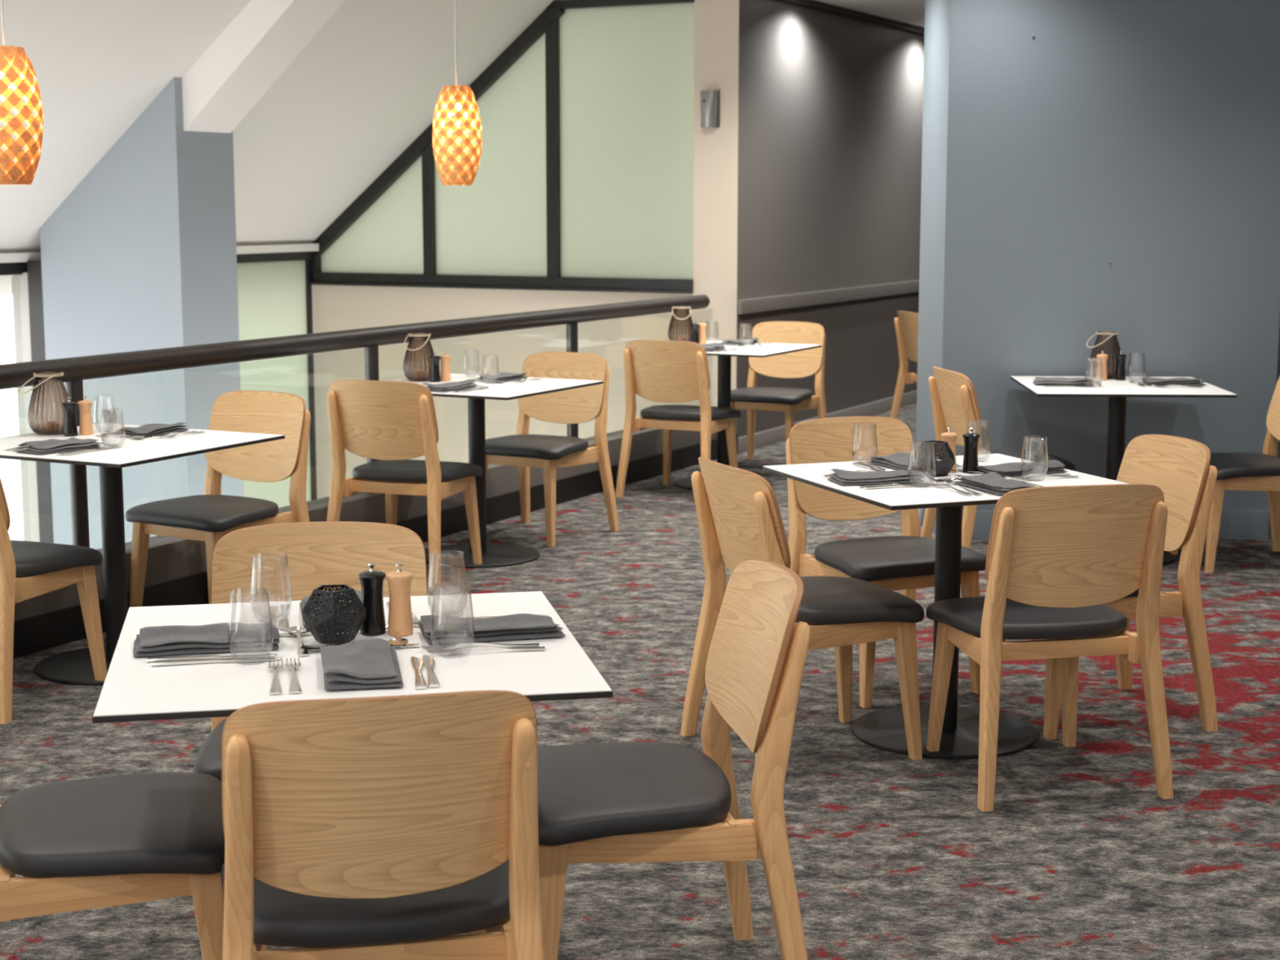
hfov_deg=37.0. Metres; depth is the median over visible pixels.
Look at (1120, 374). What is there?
pepper mill
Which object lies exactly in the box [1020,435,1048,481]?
tumbler
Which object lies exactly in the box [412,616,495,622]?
table knife
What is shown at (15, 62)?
pendant lamp
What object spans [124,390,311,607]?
dining chair
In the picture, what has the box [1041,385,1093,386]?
table knife
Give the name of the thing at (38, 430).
glass lantern
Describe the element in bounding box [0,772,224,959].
dining chair
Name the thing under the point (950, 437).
salt mill
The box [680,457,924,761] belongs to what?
dining chair
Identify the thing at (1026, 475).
fork
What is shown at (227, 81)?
ceiling beam
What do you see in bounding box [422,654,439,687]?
table knife
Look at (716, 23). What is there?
wall
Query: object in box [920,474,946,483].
spoon
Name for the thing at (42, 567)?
dining chair
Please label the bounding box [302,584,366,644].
candle holder
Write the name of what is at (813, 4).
trim
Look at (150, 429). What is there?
folded napkin
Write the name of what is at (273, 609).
table knife
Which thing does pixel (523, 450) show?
dining chair
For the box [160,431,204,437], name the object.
fork
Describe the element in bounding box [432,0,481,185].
pendant lamp
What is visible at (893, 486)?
table knife
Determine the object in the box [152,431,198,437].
fork
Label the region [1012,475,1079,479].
fork
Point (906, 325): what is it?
dining chair
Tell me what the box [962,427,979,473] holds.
pepper mill
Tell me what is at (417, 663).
table knife
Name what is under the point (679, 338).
cup
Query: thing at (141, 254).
wall pillar
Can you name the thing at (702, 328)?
salt mill
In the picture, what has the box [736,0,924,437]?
wall
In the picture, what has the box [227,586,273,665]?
tumbler
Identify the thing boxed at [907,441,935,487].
tumbler
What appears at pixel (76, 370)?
railing
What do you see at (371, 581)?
pepper mill
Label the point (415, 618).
fork
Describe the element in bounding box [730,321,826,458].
dining chair
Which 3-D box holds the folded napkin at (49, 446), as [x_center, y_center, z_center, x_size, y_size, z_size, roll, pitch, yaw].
[-1.825,-0.112,5.995,0.143,0.032,0.252,5,10,30]
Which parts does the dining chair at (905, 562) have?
leg, rail, backrest, leg, seat, leg, rail, leg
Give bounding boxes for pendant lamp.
[0,0,44,184]
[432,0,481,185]
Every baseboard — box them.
[13,390,916,658]
[962,510,1268,538]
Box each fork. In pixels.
[3,445,24,450]
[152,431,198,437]
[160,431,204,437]
[204,621,275,626]
[268,657,283,693]
[285,657,302,693]
[411,612,418,623]
[419,642,539,650]
[424,645,546,654]
[515,378,542,382]
[822,469,890,476]
[928,481,972,495]
[937,480,982,495]
[1004,473,1071,478]
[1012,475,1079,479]
[1151,384,1202,386]
[1152,385,1203,387]
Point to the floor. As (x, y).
(1078, 855)
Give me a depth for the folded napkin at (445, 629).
3.40 m
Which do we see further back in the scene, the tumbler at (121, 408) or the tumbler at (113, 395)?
the tumbler at (113, 395)
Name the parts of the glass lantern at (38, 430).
handle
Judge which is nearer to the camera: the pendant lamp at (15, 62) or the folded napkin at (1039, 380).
the pendant lamp at (15, 62)
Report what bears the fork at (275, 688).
on the dining table at (133, 690)
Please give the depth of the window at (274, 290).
12.64 m
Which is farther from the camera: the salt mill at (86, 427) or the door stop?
the door stop
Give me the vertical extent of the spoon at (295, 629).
0.011 m
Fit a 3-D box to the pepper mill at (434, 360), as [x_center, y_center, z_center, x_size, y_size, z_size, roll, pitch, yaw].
[-0.885,-0.488,8.253,0.049,0.128,0.049,5,10,32]
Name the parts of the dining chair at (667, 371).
leg, rail, leg, backrest, rail, rail, seat, leg, rail, leg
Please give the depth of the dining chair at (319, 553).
4.15 m
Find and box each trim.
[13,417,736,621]
[737,280,919,314]
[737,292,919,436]
[779,0,924,35]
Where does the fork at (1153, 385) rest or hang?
on the dining table at (1117, 391)
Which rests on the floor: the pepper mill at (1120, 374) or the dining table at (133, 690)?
the dining table at (133, 690)
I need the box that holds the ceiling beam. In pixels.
[182,0,345,133]
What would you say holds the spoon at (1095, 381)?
on the dining table at (1117, 391)
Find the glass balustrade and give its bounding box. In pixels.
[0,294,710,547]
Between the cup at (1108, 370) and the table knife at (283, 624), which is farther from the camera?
the cup at (1108, 370)
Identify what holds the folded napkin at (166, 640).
on the dining table at (133, 690)
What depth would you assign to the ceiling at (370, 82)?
10.78 m
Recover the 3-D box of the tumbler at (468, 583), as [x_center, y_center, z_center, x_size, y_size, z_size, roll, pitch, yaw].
[-0.321,0.239,3.268,0.076,0.122,0.076,0,8,0]
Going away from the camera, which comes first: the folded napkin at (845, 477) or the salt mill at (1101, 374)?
the folded napkin at (845, 477)
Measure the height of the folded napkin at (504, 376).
0.028 m
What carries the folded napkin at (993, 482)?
on the dining table at (882, 729)
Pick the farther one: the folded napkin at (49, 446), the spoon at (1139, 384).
the spoon at (1139, 384)
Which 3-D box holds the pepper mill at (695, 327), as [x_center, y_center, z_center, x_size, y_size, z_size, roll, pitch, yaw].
[0.301,-0.803,10.420,0.049,0.128,0.049,5,10,32]
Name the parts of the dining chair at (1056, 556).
leg, rail, leg, seat, rail, leg, backrest, rail, leg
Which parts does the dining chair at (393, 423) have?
leg, rail, backrest, rail, leg, rail, seat, leg, rail, leg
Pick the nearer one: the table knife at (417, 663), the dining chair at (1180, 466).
the table knife at (417, 663)
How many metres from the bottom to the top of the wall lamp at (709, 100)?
0.216 m
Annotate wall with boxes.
[311,0,738,499]
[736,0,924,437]
[915,0,1279,538]
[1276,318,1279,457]
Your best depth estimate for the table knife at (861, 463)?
5.59 m
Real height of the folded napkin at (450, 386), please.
0.032 m
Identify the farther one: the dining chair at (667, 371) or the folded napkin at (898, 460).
the dining chair at (667, 371)
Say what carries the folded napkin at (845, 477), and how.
on the dining table at (882, 729)
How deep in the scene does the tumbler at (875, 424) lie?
5.65 m
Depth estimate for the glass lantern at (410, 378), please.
8.28 m
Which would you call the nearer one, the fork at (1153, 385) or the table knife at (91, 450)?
the table knife at (91, 450)
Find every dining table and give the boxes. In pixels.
[0,422,284,685]
[92,591,613,723]
[396,373,603,568]
[623,340,822,489]
[762,453,1128,759]
[1009,376,1237,565]
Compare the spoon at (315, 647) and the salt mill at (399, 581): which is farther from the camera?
the salt mill at (399, 581)
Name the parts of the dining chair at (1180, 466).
leg, leg, seat, rail, backrest, leg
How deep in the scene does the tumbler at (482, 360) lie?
8.19 m
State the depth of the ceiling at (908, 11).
12.62 m
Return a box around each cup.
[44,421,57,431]
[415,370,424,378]
[677,336,684,341]
[1106,368,1110,376]
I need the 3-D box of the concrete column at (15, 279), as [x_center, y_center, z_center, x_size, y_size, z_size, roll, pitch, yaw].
[-3.418,-0.067,10.985,0.070,5.200,0.315,4,9,27]
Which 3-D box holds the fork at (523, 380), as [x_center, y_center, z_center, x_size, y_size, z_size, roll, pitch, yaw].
[-0.480,-0.434,8.283,0.024,0.010,0.208,4,9,27]
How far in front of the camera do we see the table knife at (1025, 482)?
5.23 m
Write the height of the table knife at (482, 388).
0.005 m
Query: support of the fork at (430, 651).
on the dining table at (133, 690)
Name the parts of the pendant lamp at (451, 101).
cord, bulb, lamp shade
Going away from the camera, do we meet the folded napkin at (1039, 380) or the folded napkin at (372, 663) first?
the folded napkin at (372, 663)
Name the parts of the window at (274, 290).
frame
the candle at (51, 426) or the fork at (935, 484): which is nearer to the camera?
the fork at (935, 484)
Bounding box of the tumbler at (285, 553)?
[250,553,292,622]
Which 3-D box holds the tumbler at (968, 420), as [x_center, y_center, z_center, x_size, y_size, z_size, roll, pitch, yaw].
[1.013,-0.117,5.718,0.076,0.122,0.076,0,8,0]
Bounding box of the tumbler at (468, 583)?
[430,582,475,657]
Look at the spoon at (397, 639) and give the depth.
3.35 m
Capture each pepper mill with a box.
[62,397,78,436]
[358,562,386,635]
[429,351,440,382]
[690,320,699,344]
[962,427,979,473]
[1115,350,1126,380]
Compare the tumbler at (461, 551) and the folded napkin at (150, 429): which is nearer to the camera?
the tumbler at (461, 551)
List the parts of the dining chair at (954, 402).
leg, backrest, leg, seat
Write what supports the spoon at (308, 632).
on the dining table at (133, 690)
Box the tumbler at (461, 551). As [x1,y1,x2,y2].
[426,551,467,617]
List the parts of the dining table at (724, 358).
plate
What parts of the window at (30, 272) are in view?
frame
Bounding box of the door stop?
[917,508,922,524]
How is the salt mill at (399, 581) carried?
on the dining table at (133, 690)
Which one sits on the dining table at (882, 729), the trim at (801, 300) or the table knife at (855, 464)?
the table knife at (855, 464)
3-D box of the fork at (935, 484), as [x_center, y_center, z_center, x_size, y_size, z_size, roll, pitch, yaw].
[0.836,0.021,5.146,0.024,0.010,0.208,-3,9,-20]
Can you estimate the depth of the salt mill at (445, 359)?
8.28 m
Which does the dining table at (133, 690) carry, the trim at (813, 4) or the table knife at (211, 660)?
the table knife at (211, 660)
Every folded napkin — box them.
[16,437,102,454]
[114,422,189,437]
[133,623,279,656]
[299,587,361,630]
[320,638,403,689]
[417,613,565,644]
[422,380,478,391]
[478,372,527,382]
[700,342,726,351]
[720,337,759,345]
[826,468,924,485]
[865,452,933,471]
[951,471,1032,495]
[975,460,1067,476]
[1031,377,1094,386]
[1141,376,1206,385]
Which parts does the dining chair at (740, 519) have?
leg, backrest, leg, leg, rail, seat, leg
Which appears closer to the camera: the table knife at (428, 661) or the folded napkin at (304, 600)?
the table knife at (428, 661)
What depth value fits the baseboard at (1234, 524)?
8.67 m
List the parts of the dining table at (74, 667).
plate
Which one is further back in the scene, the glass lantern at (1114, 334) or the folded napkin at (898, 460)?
the glass lantern at (1114, 334)
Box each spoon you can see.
[95,435,145,439]
[279,625,387,635]
[286,626,309,656]
[300,643,419,651]
[387,631,408,646]
[477,380,505,382]
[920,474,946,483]
[937,477,963,481]
[957,468,986,475]
[1092,380,1103,386]
[1128,381,1146,386]
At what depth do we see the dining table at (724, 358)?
10.24 m
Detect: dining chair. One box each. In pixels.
[0,477,106,724]
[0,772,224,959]
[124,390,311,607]
[193,521,427,782]
[220,689,544,959]
[326,379,482,590]
[485,351,618,546]
[537,559,810,959]
[615,339,741,497]
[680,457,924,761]
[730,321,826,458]
[785,416,986,708]
[889,311,918,418]
[920,366,1075,548]
[925,484,1173,811]
[1002,434,1217,739]
[1168,376,1279,573]
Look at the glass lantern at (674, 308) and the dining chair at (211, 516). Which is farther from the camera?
the glass lantern at (674, 308)
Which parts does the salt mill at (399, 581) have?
knob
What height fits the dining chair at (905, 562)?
0.822 m
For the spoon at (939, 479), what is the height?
0.011 m
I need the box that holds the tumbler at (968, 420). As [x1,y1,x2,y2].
[967,420,991,462]
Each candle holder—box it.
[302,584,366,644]
[914,440,955,476]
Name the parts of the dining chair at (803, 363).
leg, rail, seat, backrest, leg, rail, leg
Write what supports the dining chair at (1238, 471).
on the floor
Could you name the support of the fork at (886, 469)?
on the dining table at (882, 729)
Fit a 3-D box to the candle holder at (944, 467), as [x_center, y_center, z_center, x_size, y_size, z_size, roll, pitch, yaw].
[0.838,-0.061,5.431,0.112,0.095,0.117,-6,10,-35]
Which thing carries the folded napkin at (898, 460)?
on the dining table at (882, 729)
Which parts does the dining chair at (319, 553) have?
seat, leg, backrest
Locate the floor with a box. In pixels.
[0,403,1279,959]
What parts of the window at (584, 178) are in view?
frosted pane, frosted pane, sill, frosted pane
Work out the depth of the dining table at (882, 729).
5.40 m
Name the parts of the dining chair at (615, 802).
leg, seat, rail, rail, leg, backrest, leg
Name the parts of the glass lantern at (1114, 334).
handle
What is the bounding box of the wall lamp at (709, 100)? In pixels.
[700,90,719,128]
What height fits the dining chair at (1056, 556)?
0.822 m
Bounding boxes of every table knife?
[56,446,105,455]
[63,446,115,455]
[146,653,277,662]
[151,657,282,666]
[267,605,278,625]
[278,604,289,631]
[410,656,426,688]
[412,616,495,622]
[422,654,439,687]
[452,387,482,392]
[459,387,488,392]
[852,462,881,471]
[857,462,892,471]
[857,482,928,488]
[863,484,931,488]
[1010,479,1043,487]
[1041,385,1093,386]
[1044,386,1079,386]
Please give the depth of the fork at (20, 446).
5.99 m
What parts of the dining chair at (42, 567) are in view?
backrest, leg, rail, seat, leg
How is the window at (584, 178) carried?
in the wall at (716, 23)
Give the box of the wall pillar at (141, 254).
[40,76,244,549]
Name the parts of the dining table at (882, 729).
plate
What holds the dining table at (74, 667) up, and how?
on the floor
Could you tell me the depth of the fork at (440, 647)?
3.32 m
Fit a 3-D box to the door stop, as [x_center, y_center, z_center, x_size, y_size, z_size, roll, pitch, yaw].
[1.315,0.157,9.097,0.060,0.100,0.060,0,8,0]
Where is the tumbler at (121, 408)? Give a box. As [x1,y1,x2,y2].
[100,408,125,448]
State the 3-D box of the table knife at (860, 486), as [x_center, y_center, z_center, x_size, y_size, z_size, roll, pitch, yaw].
[0.697,0.013,5.226,0.216,0.005,0.020,-3,9,-19]
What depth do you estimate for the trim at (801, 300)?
12.67 m
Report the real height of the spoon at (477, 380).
0.011 m
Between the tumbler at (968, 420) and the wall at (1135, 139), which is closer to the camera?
the tumbler at (968, 420)
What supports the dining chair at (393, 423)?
on the floor
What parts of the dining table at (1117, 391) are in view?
plate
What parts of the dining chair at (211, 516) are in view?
leg, rail, seat, leg, leg, backrest, rail, leg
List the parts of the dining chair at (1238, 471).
leg, leg, seat, rail, leg, backrest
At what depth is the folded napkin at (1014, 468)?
5.45 m
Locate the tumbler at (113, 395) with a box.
[93,395,116,432]
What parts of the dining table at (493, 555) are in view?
plate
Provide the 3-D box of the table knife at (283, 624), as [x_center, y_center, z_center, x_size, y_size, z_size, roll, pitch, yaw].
[-0.662,0.256,3.558,0.021,0.005,0.216,-1,8,-10]
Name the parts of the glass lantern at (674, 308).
handle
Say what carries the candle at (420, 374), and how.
in the glass lantern at (410, 378)
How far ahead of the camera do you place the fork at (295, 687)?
3.08 m
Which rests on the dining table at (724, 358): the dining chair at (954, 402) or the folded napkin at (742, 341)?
the folded napkin at (742, 341)
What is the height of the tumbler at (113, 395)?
0.122 m
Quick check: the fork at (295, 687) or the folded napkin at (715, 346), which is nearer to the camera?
the fork at (295, 687)
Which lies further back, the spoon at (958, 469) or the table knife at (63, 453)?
the table knife at (63, 453)
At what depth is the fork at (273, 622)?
3.48 m
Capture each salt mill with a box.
[77,395,93,435]
[385,563,413,635]
[440,351,450,381]
[698,320,706,344]
[940,426,957,472]
[1096,350,1107,380]
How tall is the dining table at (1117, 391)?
0.745 m
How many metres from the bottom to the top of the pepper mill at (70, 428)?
0.128 m
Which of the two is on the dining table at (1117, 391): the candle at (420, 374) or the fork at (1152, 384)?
the fork at (1152, 384)
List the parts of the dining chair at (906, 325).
leg, backrest, rail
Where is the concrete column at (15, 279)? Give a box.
[11,274,32,541]
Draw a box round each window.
[0,0,694,293]
[0,259,53,542]
[236,251,316,507]
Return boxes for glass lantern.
[17,371,68,435]
[403,333,434,381]
[667,306,693,342]
[1086,331,1120,378]
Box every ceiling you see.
[0,0,554,295]
[814,0,924,27]
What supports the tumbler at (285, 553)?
on the dining table at (133, 690)
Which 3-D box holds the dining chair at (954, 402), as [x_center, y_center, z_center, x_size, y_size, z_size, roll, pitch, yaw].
[1.529,-0.070,8.149,0.549,0.822,0.524,-1,8,-10]
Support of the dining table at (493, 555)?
on the floor
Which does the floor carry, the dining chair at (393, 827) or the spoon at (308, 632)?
the dining chair at (393, 827)
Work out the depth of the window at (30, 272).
10.57 m
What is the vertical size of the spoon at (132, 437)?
0.011 m
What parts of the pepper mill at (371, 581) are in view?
knob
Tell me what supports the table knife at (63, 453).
on the dining table at (74, 667)
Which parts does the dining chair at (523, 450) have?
leg, rail, leg, seat, leg, backrest, rail, leg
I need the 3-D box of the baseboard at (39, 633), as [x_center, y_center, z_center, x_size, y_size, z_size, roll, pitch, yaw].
[-0.338,0.041,9.820,0.024,0.122,25.000,4,9,27]
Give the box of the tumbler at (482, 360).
[481,360,499,383]
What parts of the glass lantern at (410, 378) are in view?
handle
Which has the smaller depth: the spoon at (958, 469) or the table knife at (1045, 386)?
the spoon at (958, 469)
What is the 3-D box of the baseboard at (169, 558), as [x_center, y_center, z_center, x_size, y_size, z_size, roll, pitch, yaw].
[-2.790,0.635,5.243,0.160,0.262,14.550,4,9,27]
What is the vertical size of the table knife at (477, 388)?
0.005 m
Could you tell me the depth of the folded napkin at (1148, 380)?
8.08 m
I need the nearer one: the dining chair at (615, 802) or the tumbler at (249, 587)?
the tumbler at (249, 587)
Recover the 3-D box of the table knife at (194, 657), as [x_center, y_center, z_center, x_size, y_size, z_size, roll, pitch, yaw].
[-0.726,0.301,3.246,0.216,0.005,0.020,-2,8,-11]
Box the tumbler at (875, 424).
[852,423,877,464]
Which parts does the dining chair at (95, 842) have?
rail, rail, seat, leg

